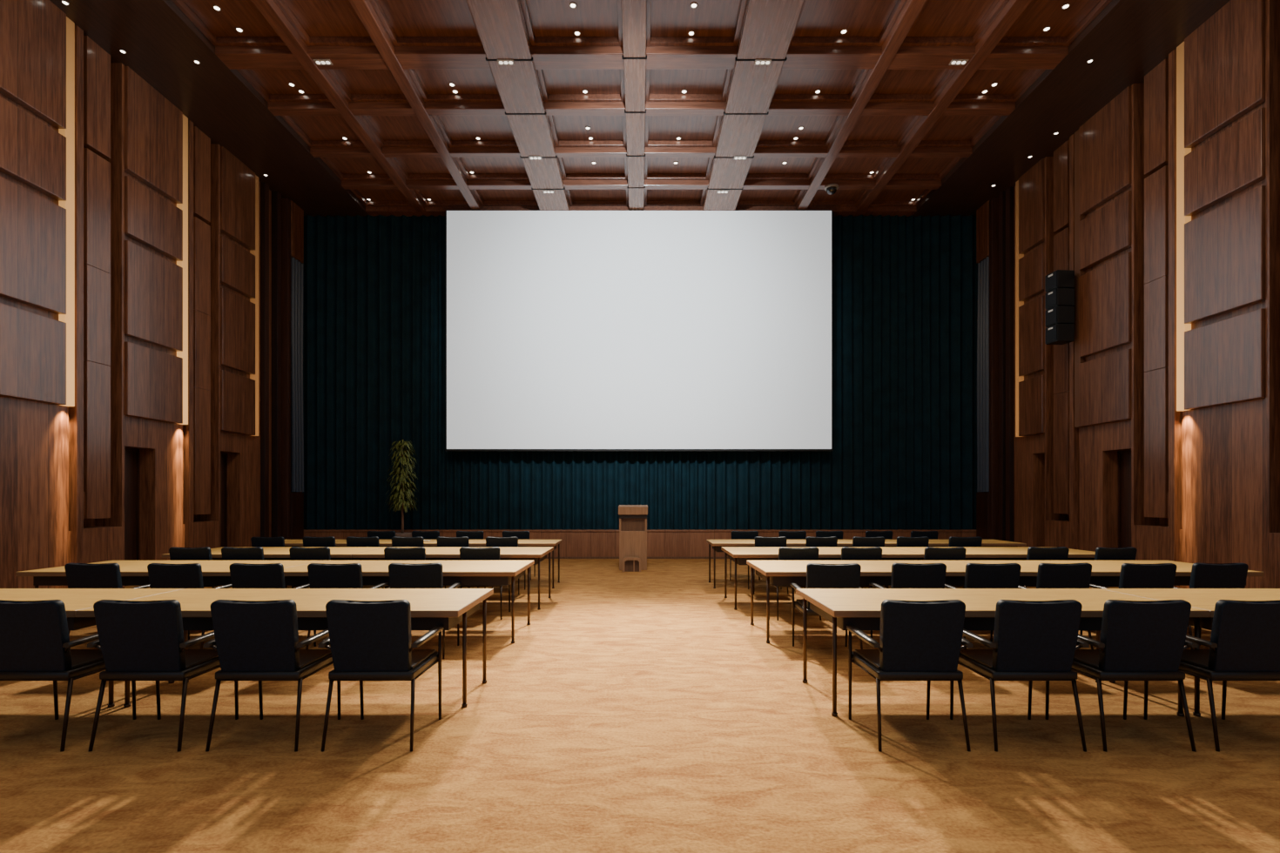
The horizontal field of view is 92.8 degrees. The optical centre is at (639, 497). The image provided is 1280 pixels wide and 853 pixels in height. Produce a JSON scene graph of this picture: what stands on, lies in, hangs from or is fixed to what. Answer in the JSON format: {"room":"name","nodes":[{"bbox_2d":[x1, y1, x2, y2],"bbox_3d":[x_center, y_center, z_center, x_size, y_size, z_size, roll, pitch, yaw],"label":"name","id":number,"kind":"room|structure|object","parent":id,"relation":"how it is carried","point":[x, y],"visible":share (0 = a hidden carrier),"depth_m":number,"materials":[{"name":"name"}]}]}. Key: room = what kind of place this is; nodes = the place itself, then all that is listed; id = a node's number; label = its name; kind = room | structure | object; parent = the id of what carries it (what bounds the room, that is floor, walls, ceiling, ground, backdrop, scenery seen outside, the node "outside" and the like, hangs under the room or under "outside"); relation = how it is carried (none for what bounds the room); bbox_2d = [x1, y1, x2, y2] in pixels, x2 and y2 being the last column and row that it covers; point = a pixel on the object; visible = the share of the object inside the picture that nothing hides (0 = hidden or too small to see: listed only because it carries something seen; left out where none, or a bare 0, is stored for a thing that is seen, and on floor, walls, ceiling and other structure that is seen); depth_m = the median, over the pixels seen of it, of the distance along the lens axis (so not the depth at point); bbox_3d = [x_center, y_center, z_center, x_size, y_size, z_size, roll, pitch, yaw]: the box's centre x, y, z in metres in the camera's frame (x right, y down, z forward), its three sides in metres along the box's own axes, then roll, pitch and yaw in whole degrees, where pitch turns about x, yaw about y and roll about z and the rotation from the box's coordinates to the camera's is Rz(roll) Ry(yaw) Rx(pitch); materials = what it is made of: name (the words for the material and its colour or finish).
{"room":"assembly chamber","nodes":[
{"label":"assembly chamber","id":0,"kind":"room"},
{"bbox_2d":[0,0,303,588],"bbox_3d":[-8.540,-2.715,6.150,0.820,8.430,18.300,0,0,0],"label":"wall","id":1,"kind":"structure","parent":0,"point":[62,468],"depth_m":9.74,"materials":[{"name":"brown wood"}]},
{"bbox_2d":[58,16,74,406],"bbox_3d":[-8.300,-4.120,8.824,0.099,5.600,0.152,0,0,0],"label":"light strip","id":2,"kind":"object","parent":1,"relation":"attached to","point":[69,132],"visible":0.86,"depth_m":8.84,"materials":[{"name":"yellow"}]},
{"bbox_2d":[124,447,139,586],"bbox_3d":[-8.658,0.335,10.150,0.075,2.330,0.700,0,0,0],"label":"door","id":3,"kind":"structure","parent":1,"relation":"in","point":[131,455],"depth_m":10.38,"materials":[{"name":"brown wood"}]},
{"bbox_2d":[176,114,188,424],"bbox_3d":[-8.300,-4.120,11.054,0.099,5.600,0.152,0,0,0],"label":"light strip","id":4,"kind":"object","parent":1,"relation":"attached to","point":[184,206],"visible":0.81,"depth_m":11.05,"materials":[{"name":"yellow"}]},
{"bbox_2d":[220,452,227,547],"bbox_3d":[-8.658,0.290,12.430,0.075,2.420,0.600,0,0,0],"label":"door","id":5,"kind":"structure","parent":1,"relation":"in","point":[223,455],"depth_m":12.65,"materials":[{"name":"wood"}]},
{"bbox_2d":[249,175,258,436],"bbox_3d":[-8.300,-4.120,13.124,0.099,5.600,0.152,0,0,0],"label":"light strip","id":6,"kind":"object","parent":1,"relation":"attached to","point":[255,377],"visible":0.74,"depth_m":13.11,"materials":[{"name":"yellow"}]},
{"bbox_2d":[290,256,303,491],"bbox_3d":[-8.173,-2.880,14.495,0.104,5.520,0.490,0,0,0],"label":"drape","id":7,"kind":"object","parent":1,"relation":"attached to","point":[297,268],"visible":1,"depth_m":14.48,"materials":[{"name":"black fabric"}]},
{"bbox_2d":[303,529,976,559],"bbox_3d":[0.000,1.150,15.033,16.700,0.700,0.535,0,0,0],"label":"stage","id":8,"kind":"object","parent":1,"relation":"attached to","point":[576,543],"depth_m":14.79,"materials":[{"name":"brown wood"}]},
{"bbox_2d":[0,559,1279,852],"bbox_3d":[0.000,1.575,6.250,18.400,0.150,18.500,0,0,0],"label":"floor","id":9,"kind":"structure","parent":0,"point":[643,711],"depth_m":3.60,"materials":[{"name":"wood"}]},
{"bbox_2d":[0,599,136,751],"bbox_3d":[-3.671,1.056,3.861,0.624,0.892,0.557,0,0,0],"label":"armchair","id":10,"kind":"object","parent":9,"relation":"on","point":[36,645],"visible":0.8,"depth_m":3.63,"materials":[{"name":"black leather"}]},
{"bbox_2d":[70,649,103,669],"bbox_3d":[-3.671,1.035,3.900,0.470,0.020,0.420,0,0,0],"label":"seat cushion","id":11,"kind":"object","parent":10,"relation":"on","point":[81,659],"depth_m":3.87,"materials":[{"name":"black leather"}]},
{"bbox_2d":[0,588,184,707],"bbox_3d":[-4.989,1.125,4.510,2.522,0.750,0.980,0,0,0],"label":"conference table","id":12,"kind":"object","parent":9,"relation":"on","point":[74,600],"visible":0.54,"depth_m":4.59,"materials":[{"name":"brown wood"}]},
{"bbox_2d":[64,562,150,634],"bbox_3d":[-5.067,1.056,5.893,0.624,0.892,0.557,0,0,1],"label":"armchair","id":13,"kind":"object","parent":9,"relation":"on","point":[78,576],"visible":0.34,"depth_m":5.64,"materials":[{"name":"black leather"}]},
{"bbox_2d":[87,599,238,751],"bbox_3d":[-2.980,1.056,3.861,0.624,0.892,0.557,0,0,0],"label":"armchair","id":14,"kind":"object","parent":9,"relation":"on","point":[138,640],"visible":0.85,"depth_m":3.63,"materials":[{"name":"black leather"}]},
{"bbox_2d":[184,649,218,669],"bbox_3d":[-2.980,1.035,3.900,0.470,0.020,0.420,0,0,0],"label":"seat cushion","id":15,"kind":"object","parent":14,"relation":"on","point":[195,659],"depth_m":3.89,"materials":[{"name":"black leather"}]},
{"bbox_2d":[15,560,320,588],"bbox_3d":[-5.002,1.125,6.660,2.497,0.750,1.120,0,0,0],"label":"conference table","id":16,"kind":"object","parent":9,"relation":"on","point":[133,573],"visible":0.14,"depth_m":6.19,"materials":[{"name":"brown wood"}]},
{"bbox_2d":[147,563,232,649],"bbox_3d":[-4.287,1.056,5.874,0.624,0.892,0.557,0,0,2],"label":"armchair","id":17,"kind":"object","parent":9,"relation":"on","point":[161,576],"visible":0.4,"depth_m":5.62,"materials":[{"name":"black leather"}]},
{"bbox_2d":[168,546,218,588],"bbox_3d":[-5.486,1.056,7.682,0.624,0.892,0.557,0,0,0],"label":"armchair","id":18,"kind":"object","parent":9,"relation":"on","point":[176,554],"visible":0.28,"depth_m":7.42,"materials":[{"name":"leather"}]},
{"bbox_2d":[221,546,287,588],"bbox_3d":[-4.859,1.056,7.685,0.624,0.892,0.557,0,0,-2],"label":"armchair","id":19,"kind":"object","parent":9,"relation":"on","point":[228,554],"visible":0.32,"depth_m":7.42,"materials":[{"name":"leather"}]},
{"bbox_2d":[250,536,284,546],"bbox_3d":[-5.735,1.056,9.630,0.624,0.892,0.557,0,0,-1],"label":"armchair","id":20,"kind":"object","parent":9,"relation":"on","point":[256,542],"visible":0.29,"depth_m":9.37,"materials":[{"name":"leather"}]},
{"bbox_2d":[203,599,340,751],"bbox_3d":[-2.290,1.056,3.861,0.624,0.892,0.557,0,0,0],"label":"armchair","id":21,"kind":"object","parent":9,"relation":"on","point":[253,640],"visible":0.91,"depth_m":3.63,"materials":[{"name":"black leather"}]},
{"bbox_2d":[298,649,331,669],"bbox_3d":[-2.290,1.035,3.900,0.470,0.020,0.420,0,0,0],"label":"seat cushion","id":22,"kind":"object","parent":21,"relation":"on","point":[309,659],"depth_m":3.92,"materials":[{"name":"black leather"}]},
{"bbox_2d":[229,563,316,646],"bbox_3d":[-3.528,1.056,5.871,0.624,0.892,0.557,0,0,2],"label":"armchair","id":23,"kind":"object","parent":9,"relation":"on","point":[243,576],"visible":0.39,"depth_m":5.61,"materials":[{"name":"black leather"}]},
{"bbox_2d":[161,546,388,588],"bbox_3d":[-5.011,1.125,8.550,2.477,0.750,1.180,0,0,0],"label":"conference table","id":24,"kind":"object","parent":9,"relation":"on","point":[270,553],"visible":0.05,"depth_m":8.27,"materials":[{"name":"brown wood"}]},
{"bbox_2d":[76,588,493,707],"bbox_3d":[-2.461,1.125,4.510,2.522,0.750,0.980,0,0,0],"label":"conference table","id":25,"kind":"object","parent":9,"relation":"on","point":[430,608],"visible":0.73,"depth_m":4.47,"materials":[{"name":"brown wood"}]},
{"bbox_2d":[289,546,330,588],"bbox_3d":[-4.020,1.056,7.684,0.624,0.892,0.557,0,0,2],"label":"armchair","id":26,"kind":"object","parent":9,"relation":"on","point":[296,554],"visible":0.34,"depth_m":7.42,"materials":[{"name":"leather"}]},
{"bbox_2d":[302,536,335,546],"bbox_3d":[-4.953,1.056,9.653,0.624,0.892,0.557,0,0,1],"label":"armchair","id":27,"kind":"object","parent":9,"relation":"on","point":[307,542],"visible":0.25,"depth_m":9.39,"materials":[{"name":"leather"}]},
{"bbox_2d":[284,539,391,547],"bbox_3d":[-5.032,1.125,10.310,2.437,0.750,0.920,0,0,0],"label":"conference table","id":28,"kind":"object","parent":9,"relation":"on","point":[287,542],"visible":0.04,"depth_m":9.94,"materials":[{"name":"brown"}]},
{"bbox_2d":[305,563,388,649],"bbox_3d":[-2.813,1.056,5.870,0.624,0.892,0.557,0,0,1],"label":"armchair","id":29,"kind":"object","parent":9,"relation":"on","point":[320,576],"visible":0.43,"depth_m":5.61,"materials":[{"name":"black leather"}]},
{"bbox_2d":[346,536,379,546],"bbox_3d":[-4.280,1.056,9.642,0.624,0.892,0.557,0,0,-2],"label":"armchair","id":30,"kind":"object","parent":9,"relation":"on","point":[351,542],"visible":0.27,"depth_m":9.38,"materials":[{"name":"leather"}]},
{"bbox_2d":[318,599,444,751],"bbox_3d":[-1.610,1.056,3.861,0.624,0.892,0.557,0,0,0],"label":"armchair","id":31,"kind":"object","parent":9,"relation":"on","point":[367,640],"visible":1,"depth_m":3.63,"materials":[{"name":"black leather"}]},
{"bbox_2d":[410,649,435,669],"bbox_3d":[-1.610,1.035,3.900,0.470,0.020,0.420,0,0,0],"label":"seat cushion","id":32,"kind":"object","parent":31,"relation":"on","point":[421,658],"depth_m":3.93,"materials":[{"name":"black leather"}]},
{"bbox_2d":[367,531,395,539],"bbox_3d":[-4.670,1.056,11.227,0.624,0.892,0.557,0,0,-2],"label":"armchair","id":33,"kind":"object","parent":9,"relation":"on","point":[381,535],"visible":0.3,"depth_m":10.96,"materials":[{"name":"leather"}]},
{"bbox_2d":[384,439,417,537],"bbox_3d":[-5.428,0.098,13.901,0.731,2.804,0.710,0,0,-2],"label":"potted tree","id":34,"kind":"object","parent":9,"relation":"on","point":[404,499],"visible":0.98,"depth_m":13.79,"materials":[{"name":"green plant"}]},
{"bbox_2d":[384,546,425,588],"bbox_3d":[-2.872,1.056,7.674,0.624,0.892,0.557,0,0,-2],"label":"armchair","id":35,"kind":"object","parent":9,"relation":"on","point":[391,554],"visible":0.28,"depth_m":7.41,"materials":[{"name":"leather"}]},
{"bbox_2d":[391,536,424,546],"bbox_3d":[-3.572,1.056,9.639,0.624,0.892,0.557,0,0,2],"label":"armchair","id":36,"kind":"object","parent":9,"relation":"on","point":[396,542],"visible":0.3,"depth_m":9.37,"materials":[{"name":"leather"}]},
{"bbox_2d":[283,560,534,643],"bbox_3d":[-2.498,1.125,6.660,2.497,0.750,1.120,0,0,0],"label":"conference table","id":37,"kind":"object","parent":9,"relation":"on","point":[468,573],"visible":0.47,"depth_m":6.26,"materials":[{"name":"brown wood"}]},
{"bbox_2d":[387,562,461,659],"bbox_3d":[-2.087,1.056,5.893,0.624,0.892,0.557,0,0,-2],"label":"armchair","id":38,"kind":"object","parent":9,"relation":"on","point":[401,576],"visible":0.48,"depth_m":5.64,"materials":[{"name":"black leather"}]},
{"bbox_2d":[411,531,439,539],"bbox_3d":[-3.867,1.056,11.242,0.624,0.892,0.557,0,0,-1],"label":"armchair","id":39,"kind":"object","parent":9,"relation":"on","point":[426,535],"visible":0.28,"depth_m":10.97,"materials":[{"name":"leather"}]},
{"bbox_2d":[351,546,553,610],"bbox_3d":[-2.529,1.125,8.550,2.477,0.750,1.180,0,0,0],"label":"conference table","id":40,"kind":"object","parent":9,"relation":"on","point":[536,554],"visible":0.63,"depth_m":8.14,"materials":[{"name":"brown wood"}]},
{"bbox_2d":[436,536,478,588],"bbox_3d":[-2.889,1.056,9.639,0.624,0.892,0.557,0,0,-1],"label":"armchair","id":41,"kind":"object","parent":9,"relation":"on","point":[441,542],"visible":0.31,"depth_m":9.37,"materials":[{"name":"leather"}]},
{"bbox_2d":[456,531,483,539],"bbox_3d":[-3.067,1.056,11.229,0.624,0.892,0.557,0,0,0],"label":"armchair","id":42,"kind":"object","parent":9,"relation":"on","point":[471,535],"visible":0.36,"depth_m":10.96,"materials":[{"name":"leather"}]},
{"bbox_2d":[459,546,510,619],"bbox_3d":[-1.960,1.056,7.697,0.624,0.892,0.557,0,0,-1],"label":"armchair","id":43,"kind":"object","parent":9,"relation":"on","point":[466,554],"visible":0.37,"depth_m":7.44,"materials":[{"name":"black leather"}]},
{"bbox_2d":[424,539,562,588],"bbox_3d":[-2.588,1.125,10.310,2.437,0.750,0.920,0,0,0],"label":"conference table","id":44,"kind":"object","parent":9,"relation":"on","point":[433,542],"visible":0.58,"depth_m":10.00,"materials":[{"name":"brown wood"}]},
{"bbox_2d":[484,537,525,594],"bbox_3d":[-2.126,1.056,9.623,0.624,0.892,0.557,0,0,0],"label":"armchair","id":45,"kind":"object","parent":9,"relation":"on","point":[490,542],"visible":0.32,"depth_m":9.36,"materials":[{"name":"leather"}]},
{"bbox_2d":[502,531,535,580],"bbox_3d":[-2.241,1.056,11.235,0.624,0.892,0.557,0,0,-1],"label":"armchair","id":46,"kind":"object","parent":9,"relation":"on","point":[520,535],"visible":0.37,"depth_m":10.97,"materials":[{"name":"leather"}]},
{"bbox_2d":[622,557,641,572],"bbox_3d":[-0.163,1.360,12.310,0.380,0.280,0.260,0,0,0],"label":"step stool","id":47,"kind":"object","parent":9,"relation":"on","point":[629,564],"visible":1,"depth_m":12.25,"materials":[{"name":"brown wood"}]},
{"bbox_2d":[618,505,647,570],"bbox_3d":[-0.143,0.835,12.700,0.610,1.330,0.480,0,0,0],"label":"lectern","id":48,"kind":"object","parent":9,"relation":"on","point":[632,518],"visible":0.98,"depth_m":12.50,"materials":[{"name":"brown wood"}]},
{"bbox_2d":[619,514,646,518],"bbox_3d":[-0.143,0.403,12.695,0.570,0.075,0.410,0,0,0],"label":"shelf","id":49,"kind":"object","parent":48,"relation":"attached to","point":[621,516],"depth_m":12.49,"materials":[{"name":"black"}]},
{"bbox_2d":[727,531,760,580],"bbox_3d":[1.892,1.056,11.261,0.624,0.892,0.557,0,0,0],"label":"armchair","id":50,"kind":"object","parent":9,"relation":"on","point":[735,535],"visible":0.24,"depth_m":11.00,"materials":[{"name":"leather"}]},
{"bbox_2d":[747,536,788,594],"bbox_3d":[2.022,1.056,9.653,0.624,0.892,0.557,0,0,1],"label":"armchair","id":51,"kind":"object","parent":9,"relation":"on","point":[759,542],"visible":0.37,"depth_m":9.39,"materials":[{"name":"leather"}]},
{"bbox_2d":[706,539,863,588],"bbox_3d":[2.438,1.125,10.310,2.537,0.750,0.920,0,0,0],"label":"conference table","id":52,"kind":"object","parent":9,"relation":"on","point":[717,545],"visible":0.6,"depth_m":10.00,"materials":[{"name":"brown wood"}]},
{"bbox_2d":[778,531,806,539],"bbox_3d":[2.759,1.056,11.253,0.624,0.892,0.557,0,0,2],"label":"armchair","id":53,"kind":"object","parent":9,"relation":"on","point":[789,535],"visible":0.36,"depth_m":10.99,"materials":[{"name":"leather"}]},
{"bbox_2d":[775,546,821,620],"bbox_3d":[1.927,1.056,7.678,0.624,0.892,0.557,0,0,-2],"label":"armchair","id":54,"kind":"object","parent":9,"relation":"on","point":[784,554],"visible":0.36,"depth_m":7.41,"materials":[{"name":"leather"}]},
{"bbox_2d":[804,536,837,588],"bbox_3d":[2.796,1.056,9.657,0.624,0.892,0.557,0,0,-2],"label":"armchair","id":55,"kind":"object","parent":9,"relation":"on","point":[810,542],"visible":0.3,"depth_m":9.39,"materials":[{"name":"leather"}]},
{"bbox_2d":[720,546,924,610],"bbox_3d":[2.476,1.125,8.550,2.512,0.750,1.180,0,0,0],"label":"conference table","id":56,"kind":"object","parent":9,"relation":"on","point":[739,555],"visible":0.58,"depth_m":8.14,"materials":[{"name":"brown wood"}]},
{"bbox_2d":[790,563,862,649],"bbox_3d":[1.792,1.056,5.864,0.624,0.892,0.557,0,0,2],"label":"armchair","id":57,"kind":"object","parent":9,"relation":"on","point":[818,576],"visible":0.52,"depth_m":5.61,"materials":[{"name":"black leather"}]},
{"bbox_2d":[815,531,843,539],"bbox_3d":[3.425,1.056,11.258,0.624,0.892,0.557,0,0,0],"label":"armchair","id":58,"kind":"object","parent":9,"relation":"on","point":[838,535],"visible":0.35,"depth_m":10.99,"materials":[{"name":"leather"}]},
{"bbox_2d":[746,560,968,643],"bbox_3d":[2.506,1.125,6.660,2.492,0.750,1.120,0,0,0],"label":"conference table","id":59,"kind":"object","parent":9,"relation":"on","point":[776,573],"visible":0.61,"depth_m":6.29,"materials":[{"name":"brown wood"}]},
{"bbox_2d":[841,546,882,588],"bbox_3d":[2.712,1.056,7.688,0.624,0.892,0.557,0,0,1],"label":"armchair","id":60,"kind":"object","parent":9,"relation":"on","point":[847,554],"visible":0.33,"depth_m":7.42,"materials":[{"name":"leather"}]},
{"bbox_2d":[852,536,886,588],"bbox_3d":[3.529,1.056,9.639,0.624,0.892,0.557,0,0,1],"label":"armchair","id":61,"kind":"object","parent":9,"relation":"on","point":[857,542],"visible":0.3,"depth_m":9.38,"materials":[{"name":"leather"}]},
{"bbox_2d":[865,531,893,539],"bbox_3d":[4.310,1.056,11.252,0.624,0.892,0.557,0,0,-2],"label":"armchair","id":62,"kind":"object","parent":9,"relation":"on","point":[887,535],"visible":0.28,"depth_m":10.98,"materials":[{"name":"leather"}]},
{"bbox_2d":[882,536,929,586],"bbox_3d":[4.199,1.056,9.650,0.624,0.892,0.557,0,0,-2],"label":"armchair","id":63,"kind":"object","parent":9,"relation":"on","point":[901,542],"visible":0.32,"depth_m":9.38,"materials":[{"name":"leather"}]},
{"bbox_2d":[869,563,946,638],"bbox_3d":[2.590,1.056,5.891,0.624,0.892,0.557,0,0,2],"label":"armchair","id":64,"kind":"object","parent":9,"relation":"on","point":[904,576],"visible":0.43,"depth_m":5.63,"materials":[{"name":"black leather"}]},
{"bbox_2d":[846,599,973,751],"bbox_3d":[1.678,1.056,3.861,0.624,0.892,0.557,0,0,0],"label":"armchair","id":65,"kind":"object","parent":9,"relation":"on","point":[919,640],"visible":1,"depth_m":3.63,"materials":[{"name":"black leather"}]},
{"bbox_2d":[854,649,879,669],"bbox_3d":[1.678,1.035,3.900,0.470,0.020,0.420,0,0,0],"label":"seat cushion","id":66,"kind":"object","parent":65,"relation":"on","point":[870,658],"depth_m":3.93,"materials":[{"name":"black leather"}]},
{"bbox_2d":[910,531,938,539],"bbox_3d":[5.123,1.056,11.236,0.624,0.892,0.557,0,0,-2],"label":"armchair","id":67,"kind":"object","parent":9,"relation":"on","point":[931,535],"visible":0.32,"depth_m":10.97,"materials":[{"name":"leather"}]},
{"bbox_2d":[923,546,966,588],"bbox_3d":[3.724,1.056,7.676,0.624,0.892,0.557,0,0,1],"label":"armchair","id":68,"kind":"object","parent":9,"relation":"on","point":[931,554],"visible":0.35,"depth_m":7.41,"materials":[{"name":"leather"}]},
{"bbox_2d":[868,539,1026,588],"bbox_3d":[4.979,1.125,10.310,2.537,0.750,0.920,0,0,0],"label":"conference table","id":69,"kind":"object","parent":9,"relation":"on","point":[887,542],"visible":0.24,"depth_m":9.94,"materials":[{"name":"brown"}]},
{"bbox_2d":[948,536,982,546],"bbox_3d":[5.013,1.056,9.630,0.624,0.892,0.557,0,0,1],"label":"armchair","id":70,"kind":"object","parent":9,"relation":"on","point":[953,542],"visible":0.31,"depth_m":9.36,"materials":[{"name":"leather"}]},
{"bbox_2d":[944,563,1021,649],"bbox_3d":[3.266,1.056,5.880,0.624,0.892,0.557,0,0,0],"label":"armchair","id":71,"kind":"object","parent":9,"relation":"on","point":[978,576],"visible":0.37,"depth_m":5.62,"materials":[{"name":"black leather"}]},
{"bbox_2d":[889,546,1095,560],"bbox_3d":[4.991,1.125,8.550,2.512,0.750,1.180,0,0,0],"label":"conference table","id":72,"kind":"object","parent":9,"relation":"on","point":[973,553],"visible":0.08,"depth_m":8.14,"materials":[{"name":"brown wood"}]},
{"bbox_2d":[795,588,1209,716],"bbox_3d":[2.521,1.125,4.510,2.482,0.750,0.980,0,0,0],"label":"conference table","id":73,"kind":"object","parent":9,"relation":"on","point":[858,608],"visible":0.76,"depth_m":4.47,"materials":[{"name":"brown wood"}]},
{"bbox_2d":[949,599,1089,751],"bbox_3d":[2.363,1.056,3.861,0.624,0.892,0.557,0,0,0],"label":"armchair","id":74,"kind":"object","parent":9,"relation":"on","point":[1034,640],"visible":0.88,"depth_m":3.63,"materials":[{"name":"black leather"}]},
{"bbox_2d":[959,649,993,669],"bbox_3d":[2.363,1.035,3.900,0.470,0.020,0.420,0,0,0],"label":"seat cushion","id":75,"kind":"object","parent":74,"relation":"on","point":[981,659],"depth_m":3.92,"materials":[{"name":"black leather"}]},
{"bbox_2d":[1022,546,1069,587],"bbox_3d":[4.986,1.056,7.700,0.624,0.892,0.557,0,0,-1],"label":"armchair","id":76,"kind":"object","parent":9,"relation":"on","point":[1061,553],"visible":0.31,"depth_m":7.44,"materials":[{"name":"leather"}]},
{"bbox_2d":[1018,562,1093,649],"bbox_3d":[3.927,1.056,5.893,0.624,0.892,0.557,0,0,-2],"label":"armchair","id":77,"kind":"object","parent":9,"relation":"on","point":[1049,576],"visible":0.39,"depth_m":5.64,"materials":[{"name":"black leather"}]},
{"bbox_2d":[959,560,1263,588],"bbox_3d":[5.001,1.125,6.660,2.492,0.750,1.120,0,0,0],"label":"conference table","id":78,"kind":"object","parent":9,"relation":"on","point":[1104,573],"visible":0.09,"depth_m":6.29,"materials":[{"name":"brown"}]},
{"bbox_2d":[1091,546,1137,588],"bbox_3d":[5.785,1.056,7.666,0.624,0.892,0.557,0,0,-2],"label":"armchair","id":79,"kind":"object","parent":9,"relation":"on","point":[1101,554],"visible":0.27,"depth_m":7.40,"materials":[{"name":"leather"}]},
{"bbox_2d":[1044,599,1197,751],"bbox_3d":[3.006,1.056,3.861,0.624,0.892,0.557,0,0,0],"label":"armchair","id":80,"kind":"object","parent":9,"relation":"on","point":[1140,640],"visible":0.85,"depth_m":3.63,"materials":[{"name":"black leather"}]},
{"bbox_2d":[1073,649,1099,669],"bbox_3d":[3.006,1.035,3.900,0.470,0.020,0.420,0,0,0],"label":"seat cushion","id":81,"kind":"object","parent":80,"relation":"on","point":[1085,659],"depth_m":3.87,"materials":[{"name":"black leather"}]},
{"bbox_2d":[1079,563,1177,635],"bbox_3d":[4.693,1.056,5.874,0.624,0.892,0.557,0,0,-1],"label":"armchair","id":82,"kind":"object","parent":9,"relation":"on","point":[1133,576],"visible":0.37,"depth_m":5.62,"materials":[{"name":"black leather"}]},
{"bbox_2d":[1100,588,1279,716],"bbox_3d":[5.006,1.125,4.510,2.482,0.750,0.980,0,0,0],"label":"conference table","id":83,"kind":"object","parent":9,"relation":"on","point":[1206,599],"visible":0.48,"depth_m":4.59,"materials":[{"name":"brown wood"}]},
{"bbox_2d":[1173,563,1248,649],"bbox_3d":[5.377,1.056,5.897,0.624,0.892,0.557,0,0,0],"label":"armchair","id":84,"kind":"object","parent":9,"relation":"on","point":[1203,576],"visible":0.36,"depth_m":5.64,"materials":[{"name":"black leather"}]},
{"bbox_2d":[1143,599,1279,751],"bbox_3d":[3.671,1.056,3.861,0.624,0.892,0.557,0,0,0],"label":"armchair","id":85,"kind":"object","parent":9,"relation":"on","point":[1244,643],"visible":0.84,"depth_m":3.63,"materials":[{"name":"black leather"}]},
{"bbox_2d":[1180,649,1209,669],"bbox_3d":[3.671,1.035,3.900,0.470,0.020,0.420,0,0,0],"label":"seat cushion","id":86,"kind":"object","parent":85,"relation":"on","point":[1192,659],"depth_m":3.85,"materials":[{"name":"black leather"}]},
{"bbox_2d":[49,0,1230,216],"bbox_3d":[0.000,-7.133,6.150,18.400,0.534,18.300,0,0,0],"label":"ceiling","id":87,"kind":"structure","parent":0,"point":[891,104],"depth_m":10.61,"materials":[{"name":"brown wood"}]},
{"bbox_2d":[445,210,833,451],"bbox_3d":[-0.020,-3.980,14.628,9.280,5.760,0.064,0,0,0],"label":"projection screen","id":88,"kind":"object","parent":87,"relation":"hanging from","point":[566,330],"visible":1,"depth_m":14.60,"materials":[{"name":"grey fabric"}]},
{"bbox_2d":[302,215,977,530],"bbox_3d":[0.000,-3.060,14.990,16.660,7.720,0.146,0,0,0],"label":"stage curtain","id":89,"kind":"object","parent":87,"relation":"hanging from","point":[904,454],"visible":0.61,"depth_m":15.01,"materials":[{"name":"blue fabric"}]},
{"bbox_2d":[976,0,1279,588],"bbox_3d":[8.540,-2.715,6.150,0.820,8.430,18.300,0,0,0],"label":"wall","id":90,"kind":"structure","parent":0,"point":[1205,477],"depth_m":9.86,"materials":[{"name":"brown wood"}]},
{"bbox_2d":[976,256,989,491],"bbox_3d":[8.167,-2.880,14.495,0.104,5.520,0.490,0,0,0],"label":"drape","id":91,"kind":"object","parent":90,"relation":"attached to","point":[983,267],"visible":1,"depth_m":14.44,"materials":[{"name":"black fabric"}]},
{"bbox_2d":[1015,180,1023,437],"bbox_3d":[8.300,-4.120,13.324,0.099,5.600,0.152,0,0,0],"label":"light strip","id":92,"kind":"object","parent":90,"relation":"attached to","point":[1018,379],"visible":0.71,"depth_m":13.32,"materials":[{"name":"brown"}]},
{"bbox_2d":[1045,269,1074,344],"bbox_3d":[8.037,-3.585,11.590,0.540,1.330,0.360,0,0,-5],"label":"wall speaker","id":93,"kind":"object","parent":90,"relation":"attached to","point":[1060,284],"visible":1,"depth_m":11.41,"materials":[{"name":"black plastic"}]},
{"bbox_2d":[1045,270,1057,291],"bbox_3d":[7.783,-4.088,11.537,0.015,0.295,0.280,0,0,-5],"label":"grille","id":94,"kind":"object","parent":93,"relation":"attached to","point":[1051,279],"depth_m":11.52,"materials":[{"name":"black"}]},
{"bbox_2d":[1045,289,1057,309],"bbox_3d":[7.783,-3.752,11.537,0.015,0.295,0.280,0,0,-5],"label":"grille","id":95,"kind":"object","parent":93,"relation":"attached to","point":[1051,294],"depth_m":11.52,"materials":[{"name":"black"}]},
{"bbox_2d":[1045,306,1057,326],"bbox_3d":[7.783,-3.417,11.537,0.015,0.295,0.280,0,0,-5],"label":"grille","id":96,"kind":"object","parent":93,"relation":"attached to","point":[1051,313],"depth_m":11.52,"materials":[{"name":"black"}]},
{"bbox_2d":[1045,324,1057,343],"bbox_3d":[7.783,-3.083,11.537,0.015,0.295,0.280,0,0,-5],"label":"grille","id":97,"kind":"object","parent":93,"relation":"attached to","point":[1051,330],"depth_m":11.52,"materials":[{"name":"black"}]},
{"bbox_2d":[1074,129,1084,427],"bbox_3d":[8.300,-4.120,11.504,0.099,5.600,0.152,0,0,0],"label":"light strip","id":98,"kind":"object","parent":90,"relation":"attached to","point":[1078,218],"visible":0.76,"depth_m":11.52,"materials":[{"name":"brown wood"}]},
{"bbox_2d":[1118,450,1131,547],"bbox_3d":[8.658,0.335,10.680,0.075,2.330,0.640,0,0,0],"label":"door","id":99,"kind":"structure","parent":90,"relation":"in","point":[1124,457],"depth_m":10.88,"materials":[{"name":"brown wood"}]},
{"bbox_2d":[1176,40,1191,410],"bbox_3d":[8.300,-4.120,9.304,0.099,5.600,0.152,0,0,0],"label":"light strip","id":100,"kind":"object","parent":90,"relation":"attached to","point":[1182,151],"visible":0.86,"depth_m":9.31,"materials":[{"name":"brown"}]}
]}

